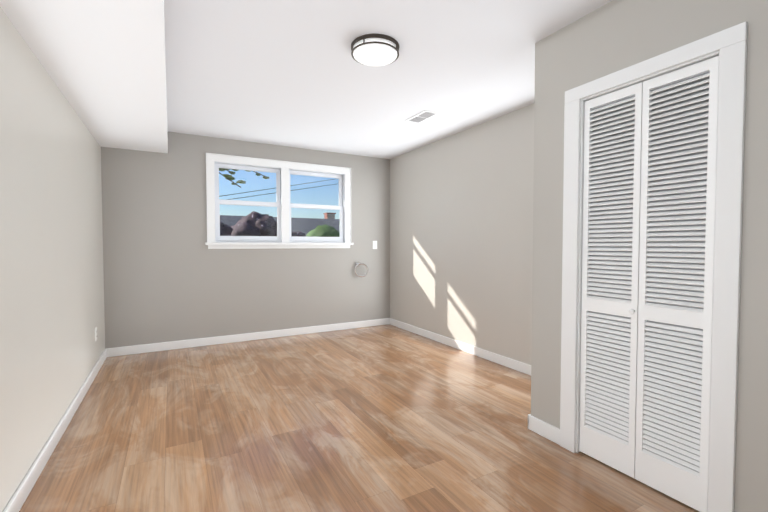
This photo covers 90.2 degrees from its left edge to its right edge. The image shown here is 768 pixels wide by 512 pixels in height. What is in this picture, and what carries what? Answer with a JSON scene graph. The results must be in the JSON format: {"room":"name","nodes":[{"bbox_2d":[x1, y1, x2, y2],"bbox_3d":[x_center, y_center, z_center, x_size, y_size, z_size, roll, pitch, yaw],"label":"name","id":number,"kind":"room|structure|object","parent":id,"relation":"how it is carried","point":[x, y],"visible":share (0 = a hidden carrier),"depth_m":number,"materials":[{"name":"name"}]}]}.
{"room":"empty bedroom","nodes":[
{"label":"empty bedroom","id":0,"kind":"room"},
{"bbox_2d":[0,7,104,511],"bbox_3d":[-1.432,-0.068,1.156,0.150,2.420,6.660,-1,2,-29],"label":"wall","id":1,"kind":"structure","parent":0,"point":[52,317],"depth_m":2.07,"materials":[{"name":"paint"}]},
{"bbox_2d":[3,348,106,511],"bbox_3d":[-1.358,1.094,1.227,0.014,0.092,6.350,-1,2,-29],"label":"baseboard","id":2,"kind":"structure","parent":1,"relation":"attached to","point":[22,492],"depth_m":2.11,"materials":[{"name":"white wood"}]},
{"bbox_2d":[0,0,167,152],"bbox_3d":[-1.102,-1.163,1.301,0.600,0.240,6.350,-1,2,-29],"label":"ceiling","id":3,"kind":"structure","parent":0,"point":[102,62],"depth_m":2.08,"materials":[{"name":"paint"}]},
{"bbox_2d":[101,131,389,348],"bbox_3d":[-1.449,-0.180,4.865,3.430,2.420,0.160,-1,2,-29],"label":"wall","id":4,"kind":"structure","parent":0,"point":[169,276],"depth_m":4.43,"materials":[{"name":"paint"}]},
{"bbox_2d":[107,318,390,356],"bbox_3d":[-1.393,0.986,4.831,3.400,0.092,0.014,-1,2,-29],"label":"baseboard","id":5,"kind":"structure","parent":4,"relation":"attached to","point":[145,348],"depth_m":4.61,"materials":[{"name":"white wood"}]},
{"bbox_2d":[205,153,353,248],"bbox_3d":[-1.282,-0.649,4.912,1.858,1.104,0.215,-1,2,-29],"label":"window unit","id":6,"kind":"structure","parent":4,"relation":"in","point":[284,205],"depth_m":4.84,"materials":[{"name":"white"}]},
{"bbox_2d":[354,261,367,276],"bbox_3d":[-0.321,0.186,5.354,0.190,0.217,0.101,-1,2,-29],"label":"towel ring","id":7,"kind":"object","parent":4,"relation":"attached to","point":[357,263],"visible":1,"depth_m":5.34,"materials":[{"name":"silver metal"}]},
{"bbox_2d":[373,241,376,248],"bbox_3d":[-0.127,-0.159,5.499,0.070,0.116,0.020,-1,2,-29],"label":"switch plate","id":8,"kind":"object","parent":4,"relation":"attached to","point":[374,244],"visible":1,"depth_m":5.50,"materials":[{"name":"white plastic"}]},
{"bbox_2d":[19,324,698,511],"bbox_3d":[0.132,1.165,2.064,3.730,0.100,6.660,-1,2,-29],"label":"floor","id":9,"kind":"structure","parent":0,"point":[386,418],"depth_m":2.31,"materials":[{"name":"brown wood"}]},
{"bbox_2d":[164,0,612,158],"bbox_3d":[0.132,-1.379,1.988,3.730,0.150,6.660,-1,2,-29],"label":"ceiling","id":10,"kind":"structure","parent":0,"point":[291,73],"depth_m":2.71,"materials":[{"name":"paint"}]},
{"bbox_2d":[351,34,398,65],"bbox_3d":[-0.055,-1.277,2.412,0.304,0.080,0.304,-1,2,-29],"label":"flush ceiling light","id":11,"kind":"object","parent":10,"relation":"attached to","point":[375,49],"visible":1,"depth_m":2.33,"materials":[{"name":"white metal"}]},
{"bbox_2d":[405,110,439,123],"bbox_3d":[0.369,-1.353,3.730,0.170,0.007,0.350,-1,2,-29],"label":"ceiling vent","id":12,"kind":"object","parent":10,"relation":"in","point":[422,116],"visible":0.98,"depth_m":3.71,"materials":[{"name":"white metal"}]},
{"bbox_2d":[390,104,533,364],"bbox_3d":[1.696,-0.121,2.897,0.150,2.420,6.660,-1,2,-29],"label":"wall","id":13,"kind":"structure","parent":0,"point":[461,234],"depth_m":4.12,"materials":[{"name":"paint"}]},
{"bbox_2d":[391,318,530,374],"bbox_3d":[0.873,1.003,4.241,0.014,0.092,3.210,-1,2,-29],"label":"baseboard","id":14,"kind":"structure","parent":13,"relation":"attached to","point":[525,368],"depth_m":4.14,"materials":[{"name":"white wood"}]},
{"bbox_2d":[531,0,767,511],"bbox_3d":[1.268,-0.091,1.907,0.100,2.420,1.194,-1,2,-29],"label":"wall","id":15,"kind":"structure","parent":0,"point":[613,36],"depth_m":1.75,"materials":[{"name":"paint"}]},
{"bbox_2d":[528,414,552,433],"bbox_3d":[1.270,1.052,2.634,0.804,0.092,0.014,-1,2,-29],"label":"baseboard","id":16,"kind":"structure","parent":15,"relation":"attached to","point":[535,425],"depth_m":2.38,"materials":[{"name":"white wood"}]},
{"bbox_2d":[579,56,718,511],"bbox_3d":[1.247,0.134,1.876,0.059,1.948,0.589,-1,2,-29],"label":"bifold closet door","id":17,"kind":"structure","parent":15,"relation":"in","point":[647,263],"depth_m":1.83,"materials":[{"name":"white wood"}]},
{"bbox_2d":[560,22,747,511],"bbox_3d":[1.269,0.097,1.893,0.118,2.046,0.787,-1,2,-29],"label":"trim","id":18,"kind":"structure","parent":15,"relation":"attached to","point":[728,46],"depth_m":1.59,"materials":[{"name":"white wood"}]},
{"bbox_2d":[593,76,708,156],"bbox_3d":[1.345,0.080,1.929,0.010,2.078,0.821,-1,2,-29],"label":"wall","id":19,"kind":"structure","parent":0,"point":[652,109],"depth_m":1.87,"materials":[{"name":"paint"}]},
{"label":"outside","id":20,"kind":"structure","parent":0,"visible":0},
{"bbox_3d":[-26.738,2.455,57.151,170.000,0.200,113.950,-1,2,-29],"label":"ground","id":21,"kind":"structure","parent":20,"visible":0},
{"bbox_2d":[219,168,268,187],"bbox_3d":[-3.363,0.779,7.769,2.652,6.128,1.014,-1,2,-29],"label":"tree","id":22,"kind":"object","parent":21,"relation":"on","point":[228,177],"depth_m":7.69,"materials":[{"name":"green plant"}]},
{"bbox_2d":[220,211,305,236],"bbox_3d":[-4.264,1.185,12.223,3.869,5.218,2.035,-1,2,-29],"label":"blossom tree","id":23,"kind":"object","parent":21,"relation":"on","point":[244,223],"depth_m":11.76,"materials":[{"name":"grey plant"}]},
{"bbox_2d":[220,213,339,234],"bbox_3d":[-6.306,-0.176,30.121,15.500,6.690,10.000,-1,2,-29],"label":"house","id":24,"kind":"structure","parent":21,"relation":"on","point":[301,225],"depth_m":28.89,"materials":[{"name":"grey"}]},
{"bbox_2d":[306,224,339,236],"bbox_3d":[-2.257,0.744,23.553,4.924,5.381,3.387,-1,2,-29],"label":"tree","id":25,"kind":"object","parent":21,"relation":"on","point":[328,232],"depth_m":22.62,"materials":[{"name":"green plant"}]},
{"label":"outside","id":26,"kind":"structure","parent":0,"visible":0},
{"bbox_2d":[219,179,333,199],"bbox_3d":[-3.774,-3.653,19.554,0.054,3.366,13.426,1,2,32],"label":"power line","id":27,"kind":"structure","parent":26,"point":[273,188],"depth_m":17.13,"materials":[{"name":"black"}]}
]}

